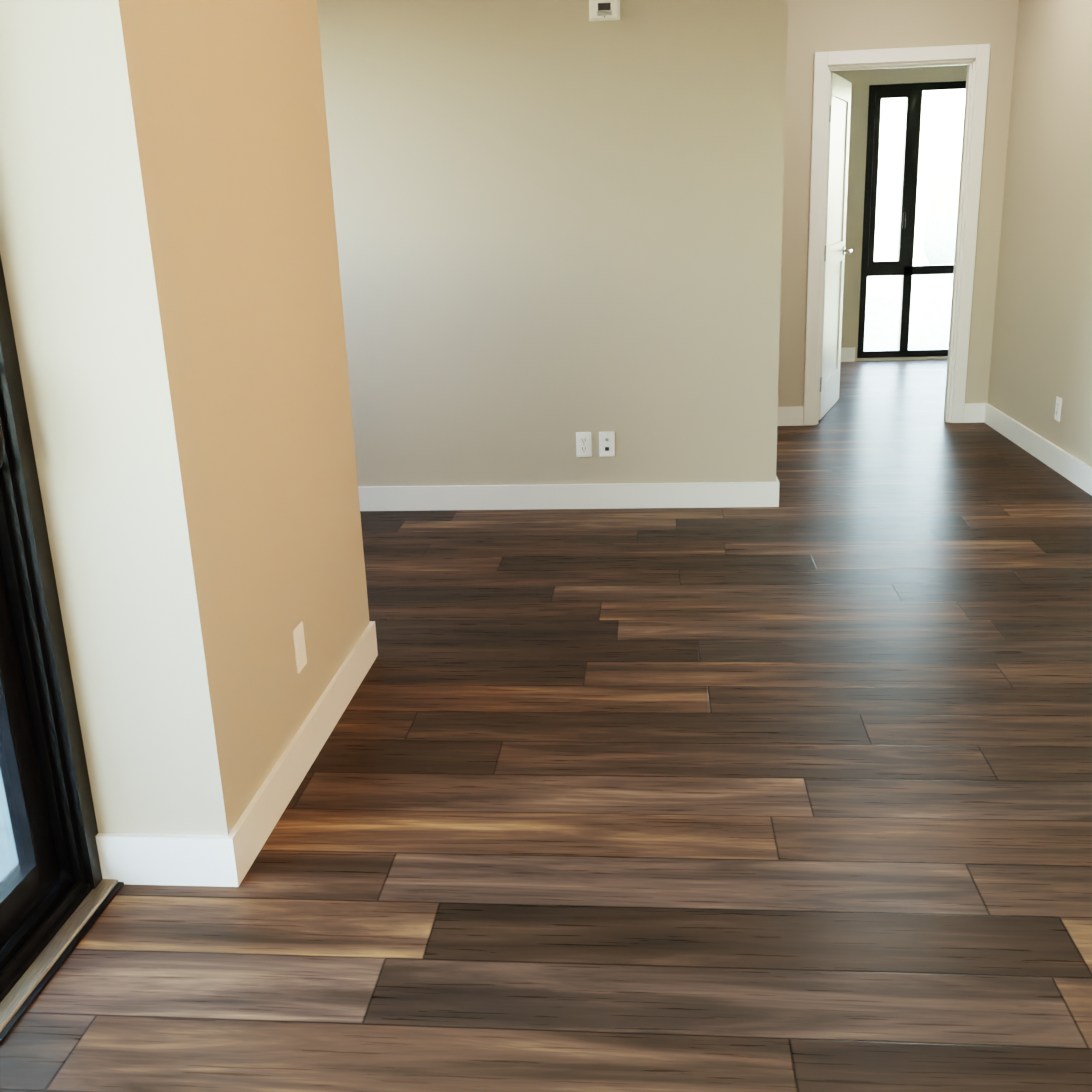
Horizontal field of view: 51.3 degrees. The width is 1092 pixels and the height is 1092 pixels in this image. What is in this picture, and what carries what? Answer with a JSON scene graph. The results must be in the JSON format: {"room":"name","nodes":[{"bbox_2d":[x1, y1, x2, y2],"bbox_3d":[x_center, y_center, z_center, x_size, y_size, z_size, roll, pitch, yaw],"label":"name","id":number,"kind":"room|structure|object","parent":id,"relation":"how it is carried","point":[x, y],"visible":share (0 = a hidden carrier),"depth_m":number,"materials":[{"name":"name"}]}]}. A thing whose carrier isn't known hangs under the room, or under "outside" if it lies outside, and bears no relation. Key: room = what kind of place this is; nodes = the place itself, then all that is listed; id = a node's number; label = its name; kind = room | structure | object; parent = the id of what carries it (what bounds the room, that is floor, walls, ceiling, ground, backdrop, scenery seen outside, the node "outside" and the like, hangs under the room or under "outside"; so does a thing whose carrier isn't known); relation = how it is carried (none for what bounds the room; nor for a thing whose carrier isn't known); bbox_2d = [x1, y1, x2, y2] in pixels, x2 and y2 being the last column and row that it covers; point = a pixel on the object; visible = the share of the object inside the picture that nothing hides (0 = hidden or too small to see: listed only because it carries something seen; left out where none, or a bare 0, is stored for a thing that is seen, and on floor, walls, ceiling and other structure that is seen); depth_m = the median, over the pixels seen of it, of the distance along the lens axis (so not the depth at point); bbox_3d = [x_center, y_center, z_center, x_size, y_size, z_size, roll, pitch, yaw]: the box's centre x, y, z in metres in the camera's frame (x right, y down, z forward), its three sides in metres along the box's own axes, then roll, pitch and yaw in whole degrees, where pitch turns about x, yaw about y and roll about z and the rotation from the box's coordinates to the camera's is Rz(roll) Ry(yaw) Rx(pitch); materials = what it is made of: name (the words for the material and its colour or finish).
{"room":"empty living room","nodes":[
{"label":"empty living room","id":0,"kind":"room"},
{"bbox_2d":[0,0,369,834],"bbox_3d":[-0.881,-0.755,2.646,0.456,2.700,1.250,0,17,6],"label":"wall pier","id":1,"kind":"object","parent":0,"point":[168,248],"visible":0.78,"depth_m":2.29,"materials":[{"name":"beige paint"}]},
{"bbox_2d":[95,833,240,886],"bbox_3d":[-0.802,0.665,2.411,0.302,0.115,0.014,0,17,6],"label":"baseboard","id":2,"kind":"structure","parent":1,"relation":"attached to","point":[171,859],"depth_m":2.40,"materials":[{"name":"white wood"}]},
{"bbox_2d":[293,621,306,673],"bbox_3d":[-0.619,0.256,2.869,0.008,0.115,0.070,0,17,6],"label":"electrical outlet","id":3,"kind":"object","parent":1,"relation":"attached to","point":[300,647],"visible":1,"depth_m":2.86,"materials":[{"name":"white plastic"}]},
{"bbox_2d":[229,623,376,881],"bbox_3d":[-0.602,0.480,2.999,0.014,0.115,1.250,0,17,6],"label":"baseboard","id":4,"kind":"structure","parent":1,"relation":"attached to","point":[254,826],"depth_m":2.82,"materials":[{"name":"white wood"}]},
{"bbox_2d":[370,621,377,655],"bbox_3d":[-0.772,0.296,3.623,0.470,0.115,0.014,0,17,6],"label":"baseboard","id":5,"kind":"structure","parent":1,"relation":"attached to","point":[375,635],"depth_m":3.60,"materials":[{"name":"white wood"}]},
{"bbox_2d":[360,511,398,554],"bbox_3d":[-1.621,0.127,4.584,1.725,0.060,1.790,0,17,6],"label":"floor","id":6,"kind":"structure","parent":0,"point":[374,524],"depth_m":5.12,"materials":[{"name":"brown wood"}]},
{"bbox_2d":[0,359,1091,1091],"bbox_3d":[1.408,0.370,3.421,4.525,0.060,13.200,0,17,6],"label":"floor","id":7,"kind":"structure","parent":0,"point":[792,793],"depth_m":2.58,"materials":[{"name":"brown wood"}]},
{"bbox_2d":[0,879,117,1032],"bbox_3d":[-1.145,1.402,0.202,0.041,0.012,4.708,0,17,6],"label":"sill","id":8,"kind":"structure","parent":7,"relation":"on","point":[24,987],"depth_m":2.19,"materials":[{"name":"beige wood"}]},
{"bbox_2d":[0,882,123,1044],"bbox_3d":[-1.119,1.405,0.201,0.012,0.006,4.708,0,17,6],"label":"threshold sill edge","id":9,"kind":"structure","parent":7,"relation":"on","point":[38,989],"depth_m":2.17,"materials":[{"name":"black metal"}]},
{"bbox_2d":[317,0,787,486],"bbox_3d":[-0.718,-1.484,5.028,3.460,2.700,0.160,0,17,6],"label":"wall","id":10,"kind":"structure","parent":0,"point":[558,224],"depth_m":4.91,"materials":[{"name":"beige paint"}]},
{"bbox_2d":[358,482,778,510],"bbox_3d":[-0.599,-0.223,5.312,3.324,0.115,0.014,0,17,6],"label":"baseboard","id":11,"kind":"structure","parent":10,"relation":"attached to","point":[591,496],"depth_m":5.24,"materials":[{"name":"white wood"}]},
{"bbox_2d":[576,432,591,456],"bbox_3d":[0.172,-0.461,5.169,0.070,0.115,0.009,0,17,6],"label":"duplex electrical outlet","id":12,"kind":"object","parent":10,"relation":"attached to","point":[583,444],"visible":1,"depth_m":5.17,"materials":[{"name":"white plastic"}]},
{"bbox_2d":[589,0,619,20],"bbox_3d":[0.236,-2.217,4.607,0.126,0.158,0.042,0,17,6],"label":"detector","id":13,"kind":"object","parent":10,"relation":"attached to","point":[602,10],"visible":1,"depth_m":4.61,"materials":[{"name":"white plastic"}]},
{"bbox_2d":[599,432,614,456],"bbox_3d":[0.276,-0.460,5.154,0.070,0.115,0.018,0,17,6],"label":"outlet","id":14,"kind":"object","parent":10,"relation":"attached to","point":[606,444],"visible":1,"depth_m":5.16,"materials":[{"name":"white plastic"}]},
{"bbox_2d":[778,0,1018,406],"bbox_3d":[1.810,-2.050,6.590,1.600,2.700,0.120,0,17,6],"label":"wall","id":15,"kind":"structure","parent":0,"point":[806,29],"depth_m":6.40,"materials":[{"name":"beige paint"}]},
{"bbox_2d":[777,406,803,425],"bbox_3d":[1.397,-0.791,6.945,0.342,0.115,0.014,0,17,6],"label":"baseboard","id":16,"kind":"structure","parent":15,"relation":"attached to","point":[790,416],"depth_m":6.93,"materials":[{"name":"white wood"}]},
{"bbox_2d":[815,59,975,424],"bbox_3d":[2.011,-1.736,6.667,0.820,2.040,0.120,0,17,6],"label":"lining","id":17,"kind":"object","parent":15,"relation":"attached to","point":[970,63],"visible":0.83,"depth_m":6.54,"materials":[{"name":"white wood"}]},
{"bbox_2d":[819,72,852,419],"bbox_3d":[1.793,-1.846,7.100,0.158,2.000,0.787,5,18,22],"label":"bedroom door","id":18,"kind":"structure","parent":17,"relation":"attached to","point":[835,249],"depth_m":7.08,"materials":[{"name":"white wood"}]},
{"bbox_2d":[803,44,990,425],"bbox_3d":[2.010,-1.766,6.658,0.948,2.104,0.156,0,17,6],"label":"door frame","id":19,"kind":"structure","parent":15,"relation":"attached to","point":[980,53],"depth_m":6.50,"materials":[{"name":"white wood"}]},
{"bbox_2d":[963,403,985,422],"bbox_3d":[2.571,-0.799,6.831,0.122,0.115,0.014,0,17,6],"label":"baseboard","id":20,"kind":"structure","parent":15,"relation":"attached to","point":[974,412],"depth_m":6.82,"materials":[{"name":"white wood"}]},
{"bbox_2d":[831,65,966,360],"bbox_3d":[2.449,-2.850,9.151,2.710,2.700,0.180,0,17,6],"label":"wall","id":21,"kind":"structure","parent":0,"point":[858,80],"depth_m":8.99,"materials":[{"name":"beige paint"}]},
{"bbox_2d":[841,347,854,361],"bbox_3d":[1.928,-1.582,9.487,1.270,0.115,0.014,0,17,6],"label":"baseboard","id":22,"kind":"structure","parent":21,"relation":"attached to","point":[847,354],"depth_m":9.43,"materials":[{"name":"white wood"}]},
{"bbox_2d":[857,356,947,360],"bbox_3d":[3.218,-1.574,9.470,1.260,0.020,0.180,0,17,6],"label":"sill","id":23,"kind":"structure","parent":21,"relation":"attached to","point":[904,358],"depth_m":9.41,"materials":[{"name":"beige paint"}]},
{"bbox_2d":[857,81,965,357],"bbox_3d":[3.176,-2.585,9.119,1.256,2.116,0.105,0,17,6],"label":"bedroom window","id":24,"kind":"structure","parent":21,"relation":"in","point":[903,264],"depth_m":9.12,"materials":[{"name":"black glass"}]},
{"bbox_2d":[987,0,1091,466],"bbox_3d":[2.222,-0.551,1.601,0.160,2.700,10.420,0,17,6],"label":"wall","id":25,"kind":"structure","parent":0,"point":[1041,356],"depth_m":5.73,"materials":[{"name":"beige paint"}]},
{"bbox_2d":[984,403,1091,495],"bbox_3d":[2.175,0.703,1.928,0.014,0.115,10.300,0,17,6],"label":"baseboard","id":26,"kind":"structure","parent":25,"relation":"attached to","point":[1071,468],"depth_m":5.81,"materials":[{"name":"white wood"}]},
{"bbox_2d":[1054,396,1061,421],"bbox_3d":[2.525,-0.675,5.610,0.009,0.115,0.070,0,17,6],"label":"duplex electrical outlet","id":27,"kind":"object","parent":25,"relation":"attached to","point":[1058,408],"visible":1,"depth_m":5.60,"materials":[{"name":"white plastic"}]},
{"label":"outside","id":28,"kind":"structure","parent":0,"visible":0},
{"bbox_2d":[0,770,18,881],"bbox_3d":[-2.008,1.427,0.492,1.724,0.055,6.390,0,17,6],"label":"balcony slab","id":29,"kind":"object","parent":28,"point":[8,842],"depth_m":2.70,"materials":[{"name":"concrete"}]},
{"bbox_3d":[-1.334,-0.992,-0.514,0.166,0.380,4.710,0,17,6],"label":"wall","id":30,"kind":"structure","parent":0,"visible":0},
{"bbox_2d":[0,254,102,1002],"bbox_3d":[-1.284,0.299,-0.122,0.184,2.319,4.708,0,17,6],"label":"sliding glass door","id":31,"kind":"structure","parent":30,"relation":"in","point":[51,880],"depth_m":2.24,"materials":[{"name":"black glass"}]},
{"bbox_3d":[4.189,-6.147,44.956,60.000,0.100,69.800,0,17,6],"label":"ground","id":32,"kind":"structure","parent":0,"visible":0},
{"bbox_2d":[864,160,956,349],"bbox_3d":[9.812,-8.145,38.048,25.450,9.557,27.439,0,17,6],"label":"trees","id":33,"kind":"object","parent":32,"relation":"on","point":[946,255],"depth_m":30.92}
]}

